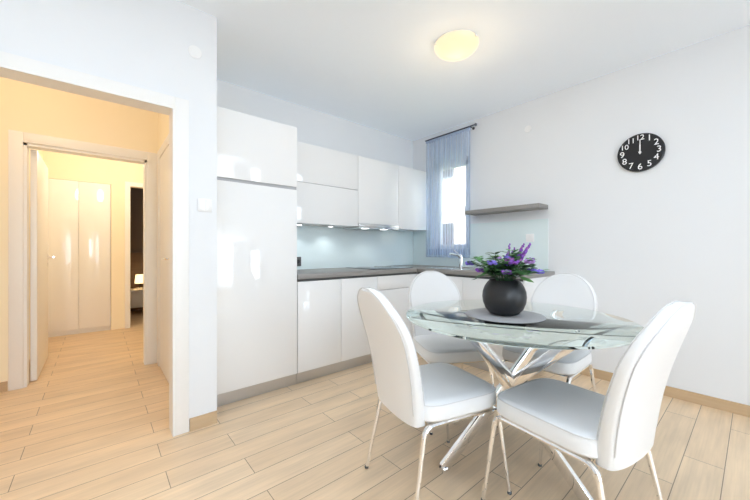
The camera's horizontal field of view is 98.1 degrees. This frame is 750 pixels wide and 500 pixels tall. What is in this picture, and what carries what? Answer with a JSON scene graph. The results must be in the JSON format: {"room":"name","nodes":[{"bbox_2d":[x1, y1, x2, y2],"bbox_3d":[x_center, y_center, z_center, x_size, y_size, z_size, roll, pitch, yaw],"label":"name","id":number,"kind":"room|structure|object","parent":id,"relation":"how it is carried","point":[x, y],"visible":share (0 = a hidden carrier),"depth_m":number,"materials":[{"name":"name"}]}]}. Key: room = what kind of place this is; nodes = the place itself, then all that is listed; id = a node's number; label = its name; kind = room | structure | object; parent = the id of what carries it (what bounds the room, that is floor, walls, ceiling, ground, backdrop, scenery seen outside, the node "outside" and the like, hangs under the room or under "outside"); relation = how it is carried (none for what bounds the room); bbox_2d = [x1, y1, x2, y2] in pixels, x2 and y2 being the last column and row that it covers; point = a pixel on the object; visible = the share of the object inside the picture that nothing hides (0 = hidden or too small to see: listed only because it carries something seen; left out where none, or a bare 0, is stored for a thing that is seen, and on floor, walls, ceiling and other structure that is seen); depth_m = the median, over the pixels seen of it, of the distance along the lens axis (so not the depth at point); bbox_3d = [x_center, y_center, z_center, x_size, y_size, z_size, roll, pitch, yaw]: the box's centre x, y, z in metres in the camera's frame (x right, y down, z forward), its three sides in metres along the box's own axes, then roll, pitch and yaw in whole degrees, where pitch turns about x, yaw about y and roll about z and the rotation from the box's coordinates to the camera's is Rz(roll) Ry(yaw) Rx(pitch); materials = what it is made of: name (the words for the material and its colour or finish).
{"room":"dining room and kitchen","nodes":[
{"label":"dining room and kitchen","id":0,"kind":"room"},
{"bbox_2d":[0,77,157,381],"bbox_3d":[-2.973,-0.193,2.525,2.150,2.585,0.100,0,0,-40],"label":"wall","id":1,"kind":"structure","parent":0,"point":[33,108],"depth_m":2.71,"materials":[{"name":"beige paint"}]},
{"bbox_2d":[0,381,7,391],"bbox_3d":[-3.300,1.062,2.172,1.133,0.075,0.012,0,0,-40],"label":"baseboard","id":2,"kind":"structure","parent":1,"relation":"attached to","point":[3,386],"depth_m":2.52,"materials":[{"name":"brown wood"}]},
{"bbox_2d":[8,130,156,390],"bbox_3d":[-2.530,0.080,2.899,0.972,2.040,0.125,0,0,-40],"label":"door frame","id":3,"kind":"structure","parent":1,"relation":"attached to","point":[18,262],"depth_m":2.63,"materials":[{"name":"white wood"}]},
{"bbox_2d":[29,149,142,359],"bbox_3d":[-3.268,-0.193,4.014,1.470,2.585,2.550,0,0,-40],"label":"wall","id":4,"kind":"structure","parent":0,"point":[115,175],"depth_m":4.48,"materials":[{"name":"beige paint"}]},
{"bbox_2d":[30,149,54,380],"bbox_3d":[-3.106,0.127,3.018,0.158,1.930,0.800,0,0,-40],"label":"door leaf","id":5,"kind":"structure","parent":4,"relation":"in","point":[39,258],"depth_m":2.79,"materials":[{"name":"white wood"}]},
{"bbox_2d":[125,181,142,328],"bbox_3d":[-3.328,0.070,4.708,0.460,2.060,0.015,0,0,-40],"label":"door frame","id":6,"kind":"structure","parent":4,"relation":"attached to","point":[127,251],"depth_m":4.57,"materials":[{"name":"white wood"}]},
{"bbox_2d":[0,0,216,430],"bbox_3d":[-2.405,-0.193,0.958,3.580,2.585,0.122,0,0,-40],"label":"wall","id":7,"kind":"structure","parent":0,"point":[144,44],"depth_m":1.93,"materials":[{"name":"paint"}]},
{"bbox_2d":[0,51,188,436],"bbox_3d":[-1.603,0.098,1.648,1.142,2.005,0.132,0,0,-40],"label":"trim","id":8,"kind":"structure","parent":7,"relation":"attached to","point":[38,73],"depth_m":1.93,"materials":[{"name":"white wood"}]},
{"bbox_2d":[188,45,201,58],"bbox_3d":[-1.104,-1.217,1.998,0.076,0.076,0.006,0,0,-40],"label":"electrical outlet cover","id":9,"kind":"object","parent":7,"relation":"attached to","point":[194,51],"visible":1,"depth_m":2.00,"materials":[{"name":"white plastic"}]},
{"bbox_2d":[198,198,211,211],"bbox_3d":[-1.060,-0.280,2.031,0.080,0.080,0.011,0,0,-40],"label":"light switch","id":10,"kind":"object","parent":7,"relation":"attached to","point":[204,205],"visible":1,"depth_m":2.03,"materials":[{"name":"white plastic"}]},
{"bbox_2d":[130,187,142,252],"bbox_3d":[-4.257,-0.193,6.161,1.230,2.585,0.100,0,0,-40],"label":"wall","id":11,"kind":"structure","parent":0,"point":[136,220],"depth_m":5.98,"materials":[{"name":"paint"}]},
{"bbox_2d":[158,113,168,149],"bbox_3d":[-1.635,-0.193,2.713,0.130,2.585,1.550,0,0,-40],"label":"wall","id":12,"kind":"structure","parent":0,"point":[163,126],"depth_m":2.97,"materials":[{"name":"beige paint"}]},
{"bbox_2d":[157,134,168,365],"bbox_3d":[-1.777,0.080,2.768,0.015,2.040,0.960,0,0,-40],"label":"door frame","id":13,"kind":"structure","parent":12,"relation":"attached to","point":[163,148],"depth_m":3.07,"materials":[{"name":"white wood"}]},
{"bbox_2d":[159,146,168,382],"bbox_3d":[-1.796,0.117,2.752,0.063,1.949,0.794,0,0,-40],"label":"door leaf","id":14,"kind":"structure","parent":12,"relation":"in","point":[164,262],"depth_m":2.83,"materials":[{"name":"white wood"}]},
{"bbox_2d":[217,79,412,269],"bbox_3d":[-0.555,-0.193,3.619,2.690,2.585,0.150,0,0,-40],"label":"wall","id":15,"kind":"structure","parent":0,"point":[320,129],"depth_m":3.50,"materials":[{"name":"paint"}]},
{"bbox_2d":[296,141,359,227],"bbox_3d":[-0.600,-0.626,3.281,0.858,0.748,0.292,0,0,-40],"label":"upper cabinet","id":16,"kind":"object","parent":15,"relation":"attached to","point":[335,188],"depth_m":3.20,"materials":[{"name":"white laminate"}]},
{"bbox_2d":[360,156,399,228],"bbox_3d":[-0.045,-0.626,3.753,0.600,0.748,0.292,0,0,-40],"label":"upper cabinet","id":17,"kind":"object","parent":15,"relation":"attached to","point":[379,180],"depth_m":3.64,"materials":[{"name":"white laminate"}]},
{"bbox_2d":[343,223,398,230],"bbox_3d":[-0.040,-0.260,3.747,0.592,0.046,0.300,0,0,-40],"label":"extractor hood","id":18,"kind":"object","parent":17,"relation":"attached to","point":[375,227],"visible":1,"depth_m":3.63,"materials":[{"name":"silver metal"}]},
{"bbox_2d":[395,166,429,230],"bbox_3d":[0.399,-0.626,4.131,0.566,0.748,0.292,0,0,-40],"label":"upper cabinet","id":19,"kind":"object","parent":15,"relation":"attached to","point":[413,208],"depth_m":4.00,"materials":[{"name":"white laminate"}]},
{"bbox_2d":[297,219,547,270],"bbox_3d":[0.313,-0.051,3.110,2.027,0.499,1.749,0,0,-40],"label":"backsplash panel","id":20,"kind":"object","parent":15,"relation":"attached to","point":[325,247],"visible":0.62,"depth_m":3.63,"materials":[{"name":"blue glass"}]},
{"bbox_2d":[297,257,300,265],"bbox_3d":[-0.812,0.117,3.286,0.145,0.095,0.009,0,0,-40],"label":"socket","id":21,"kind":"object","parent":20,"relation":"attached to","point":[298,261],"visible":0.27,"depth_m":3.31,"materials":[{"name":"grey plastic"}]},
{"bbox_2d":[0,310,749,499],"bbox_3d":[-1.248,1.150,1.696,6.900,0.100,11.200,0,0,-40],"label":"floor","id":22,"kind":"structure","parent":0,"point":[84,416],"depth_m":1.81,"materials":[{"name":"brown wood"}]},
{"bbox_2d":[48,178,110,336],"bbox_3d":[-4.068,0.100,4.482,0.650,2.000,0.600,0,0,-40],"label":"wardrobe","id":23,"kind":"object","parent":22,"relation":"on","point":[79,249],"visible":0.79,"depth_m":4.25,"materials":[{"name":"white"}]},
{"bbox_2d":[130,253,142,310],"bbox_3d":[-4.151,0.575,6.136,1.120,1.050,0.065,0,0,-40],"label":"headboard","id":24,"kind":"object","parent":22,"relation":"on","point":[136,263],"depth_m":5.92,"materials":[{"name":"brown wood"}]},
{"bbox_2d":[130,288,142,307],"bbox_3d":[-4.142,0.890,5.664,0.400,0.420,0.365,0,0,-40],"label":"nightstand","id":25,"kind":"object","parent":22,"relation":"on","point":[136,298],"visible":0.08,"depth_m":5.51,"materials":[{"name":"white"}]},
{"bbox_2d":[135,274,142,288],"bbox_3d":[-4.113,0.554,5.692,0.150,0.249,0.150,0,0,-40],"label":"bedside lamp","id":26,"kind":"object","parent":25,"relation":"on","point":[139,279],"visible":0.92,"depth_m":5.64,"materials":[{"name":"white"}]},
{"bbox_2d":[217,106,296,406],"bbox_3d":[-1.073,0.050,2.676,0.638,2.100,0.606,0,0,-40],"label":"tall cabinet","id":27,"kind":"object","parent":22,"relation":"on","point":[256,256],"visible":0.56,"depth_m":2.43,"materials":[{"name":"white laminate"}]},
{"bbox_2d":[296,277,343,383],"bbox_3d":[-0.664,0.670,3.025,0.428,0.860,0.606,0,0,-40],"label":"base cabinet","id":28,"kind":"object","parent":22,"relation":"on","point":[331,336],"depth_m":2.79,"materials":[{"name":"white"}]},
{"bbox_2d":[297,265,435,279],"bbox_3d":[-0.049,0.220,3.534,2.025,0.040,0.629,0,0,-40],"label":"countertop","id":29,"kind":"structure","parent":28,"relation":"on","point":[320,273],"depth_m":3.14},
{"bbox_2d":[346,266,412,269],"bbox_3d":[0.050,0.197,3.642,0.570,0.006,0.480,0,0,-40],"label":"cooktop","id":30,"kind":"object","parent":29,"relation":"in","point":[380,267],"visible":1,"depth_m":3.61,"materials":[{"name":"black glass"}]},
{"bbox_2d":[344,274,379,369],"bbox_3d":[-0.338,0.670,3.303,0.430,0.860,0.606,0,0,-40],"label":"base cabinet","id":31,"kind":"object","parent":22,"relation":"on","point":[356,346],"depth_m":3.04,"materials":[{"name":"white laminate"}]},
{"bbox_2d":[380,272,415,338],"bbox_3d":[0.054,0.670,3.637,0.600,0.860,0.606,0,0,-40],"label":"base cabinet","id":32,"kind":"object","parent":22,"relation":"on","point":[395,286],"depth_m":3.41,"materials":[{"name":"white"}]},
{"bbox_2d":[357,287,511,499],"bbox_3d":[0.238,0.633,1.535,0.628,0.937,0.455,0,0,-25],"label":"dining chair","id":33,"kind":"object","parent":22,"relation":"on","point":[411,391],"visible":1,"depth_m":1.38,"materials":[{"name":"white leather"}]},
{"bbox_2d":[408,271,497,434],"bbox_3d":[0.495,0.633,2.284,0.455,0.937,0.628,0,0,-10],"label":"dining chair","id":34,"kind":"object","parent":22,"relation":"on","point":[425,287],"visible":0.69,"depth_m":2.34,"materials":[{"name":"white leather"}]},
{"bbox_2d":[416,272,549,382],"bbox_3d":[1.065,0.670,3.326,0.596,0.860,1.218,0,0,-40],"label":"base cabinet","id":35,"kind":"object","parent":22,"relation":"on","point":[469,289],"depth_m":3.00,"materials":[{"name":"white"}]},
{"bbox_2d":[417,266,554,278],"bbox_3d":[1.075,0.220,3.301,0.617,0.040,1.170,0,0,-40],"label":"countertop","id":36,"kind":"structure","parent":35,"relation":"on","point":[419,269],"depth_m":3.12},
{"bbox_2d":[432,267,472,269],"bbox_3d":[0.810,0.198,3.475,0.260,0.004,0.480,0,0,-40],"label":"sink bowl","id":37,"kind":"object","parent":36,"relation":"in","point":[451,268],"visible":0.92,"depth_m":3.48,"materials":[{"name":"silver metal"}]},
{"bbox_2d":[449,249,463,267],"bbox_3d":[0.864,0.097,3.585,0.228,0.206,0.132,0,0,-40],"label":"kitchen faucet","id":38,"kind":"object","parent":36,"relation":"on","point":[459,256],"visible":1,"depth_m":3.59,"materials":[{"name":"silver metal"}]},
{"bbox_2d":[439,340,593,499],"bbox_3d":[0.700,0.731,1.730,0.686,0.751,0.610,0,0,14],"label":"table base","id":39,"kind":"object","parent":22,"relation":"on","point":[520,371],"visible":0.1,"depth_m":1.61,"materials":[{"name":"silver metal"}]},
{"bbox_2d":[406,300,643,349],"bbox_3d":[0.728,0.356,1.736,1.120,0.012,1.120,0,0,-40],"label":"table top","id":40,"kind":"object","parent":39,"relation":"on","point":[561,327],"visible":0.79,"depth_m":1.47,"materials":[{"name":"clear glass"}]},
{"bbox_2d":[465,308,545,323],"bbox_3d":[0.693,0.348,1.746,0.400,0.003,0.400,0,0,-40],"label":"placemat","id":41,"kind":"object","parent":40,"relation":"on","point":[522,317],"visible":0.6,"depth_m":1.67,"materials":[{"name":"grey fabric"}]},
{"bbox_2d":[482,279,526,315],"bbox_3d":[0.693,0.253,1.746,0.224,0.186,0.224,0,0,-40],"label":"vase","id":42,"kind":"object","parent":41,"relation":"on","point":[504,298],"visible":0.96,"depth_m":1.66,"materials":[{"name":"black ceramic"}]},
{"bbox_2d":[465,243,549,282],"bbox_3d":[0.688,0.074,1.752,0.380,0.226,0.406,0,0,-40],"label":"flower bouquet","id":43,"kind":"object","parent":42,"relation":"in","point":[508,266],"visible":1,"depth_m":1.70,"materials":[{"name":"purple plant"}]},
{"bbox_2d":[494,273,597,416],"bbox_3d":[1.136,0.633,2.112,0.628,0.937,0.455,0,0,-41],"label":"dining chair","id":44,"kind":"object","parent":22,"relation":"on","point":[570,289],"visible":0.52,"depth_m":2.14,"materials":[{"name":"white leather"}]},
{"bbox_2d":[481,300,695,499],"bbox_3d":[0.820,0.633,1.284,0.455,0.937,0.628,0,0,-32],"label":"dining chair","id":45,"kind":"object","parent":22,"relation":"on","point":[614,429],"visible":1,"depth_m":1.08,"materials":[{"name":"white leather"}]},
{"bbox_2d":[177,0,749,140],"bbox_3d":[-1.248,-1.535,1.696,6.900,0.100,11.200,0,0,-40],"label":"ceiling","id":46,"kind":"structure","parent":0,"point":[380,65],"depth_m":2.39,"materials":[{"name":"paint"}]},
{"bbox_2d":[434,29,478,61],"bbox_3d":[0.587,-1.440,2.333,0.316,0.088,0.326,0,0,-40],"label":"ceiling lamp","id":47,"kind":"object","parent":46,"relation":"attached to","point":[456,45],"visible":0.98,"depth_m":2.26,"materials":[{"name":"glass"}]},
{"bbox_2d":[413,25,749,405],"bbox_3d":[2.598,-0.193,2.108,0.150,2.585,6.540,0,0,-40],"label":"wall","id":48,"kind":"structure","parent":0,"point":[642,248],"depth_m":2.52,"materials":[{"name":"paint"}]},
{"bbox_2d":[425,123,476,142],"bbox_3d":[0.910,-1.390,3.895,0.100,0.032,0.741,0,0,-40],"label":"curtain rod","id":49,"kind":"object","parent":48,"relation":"attached to","point":[473,128],"visible":0.83,"depth_m":3.78,"materials":[{"name":"grey metal"}]},
{"bbox_2d":[426,127,470,257],"bbox_3d":[0.861,-0.643,3.900,0.043,1.467,0.640,0,0,-40],"label":"sheer curtain","id":50,"kind":"object","parent":49,"relation":"hanging from","point":[453,154],"visible":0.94,"depth_m":3.90,"materials":[{"name":"blue fabric"}]},
{"bbox_2d":[436,157,469,250],"bbox_3d":[0.966,-0.540,4.009,0.110,1.120,0.550,0,0,-40],"label":"window","id":51,"kind":"structure","parent":48,"relation":"in","point":[440,189],"depth_m":4.10,"materials":[{"name":"white plastic"}]},
{"bbox_2d":[465,203,547,215],"bbox_3d":[1.319,-0.410,3.338,0.198,0.040,0.790,0,0,-40],"label":"floating shelf","id":52,"kind":"object","parent":48,"relation":"attached to","point":[520,208],"visible":1,"depth_m":3.22,"materials":[{"name":"grey wood"}]},
{"bbox_2d":[524,125,530,132],"bbox_3d":[1.525,-1.208,3.247,0.006,0.070,0.070,0,0,-40],"label":"electrical outlet cover","id":53,"kind":"object","parent":48,"relation":"attached to","point":[527,129],"visible":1,"depth_m":3.25,"materials":[{"name":"white plastic"}]},
{"bbox_2d":[526,234,533,241],"bbox_3d":[1.537,-0.120,3.228,0.011,0.080,0.080,0,0,-40],"label":"electrical outlet plate","id":54,"kind":"object","parent":48,"relation":"attached to","point":[529,237],"visible":1,"depth_m":3.22,"materials":[{"name":"white plastic"}]},
{"bbox_2d":[617,133,665,171],"bbox_3d":[2.089,-0.767,2.561,0.036,0.296,0.296,0,0,-40],"label":"round clock","id":55,"kind":"object","parent":48,"relation":"attached to","point":[641,152],"visible":1,"depth_m":2.55,"materials":[{"name":"black plastic"}]},
{"bbox_2d":[580,367,749,416],"bbox_3d":[3.119,1.062,1.373,0.012,0.075,4.445,0,0,-40],"label":"baseboard","id":56,"kind":"structure","parent":48,"relation":"attached to","point":[714,402],"depth_m":2.32,"materials":[{"name":"brown wood"}]},
{"label":"outside","id":57,"kind":"structure","parent":0,"visible":0},
{"bbox_2d":[443,166,465,243],"bbox_3d":[4.323,-1.900,7.624,0.530,12.000,10.000,0,0,-40],"label":"facade","id":58,"kind":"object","parent":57,"point":[464,202],"depth_m":9.53,"materials":[{"name":"white"}]}
]}

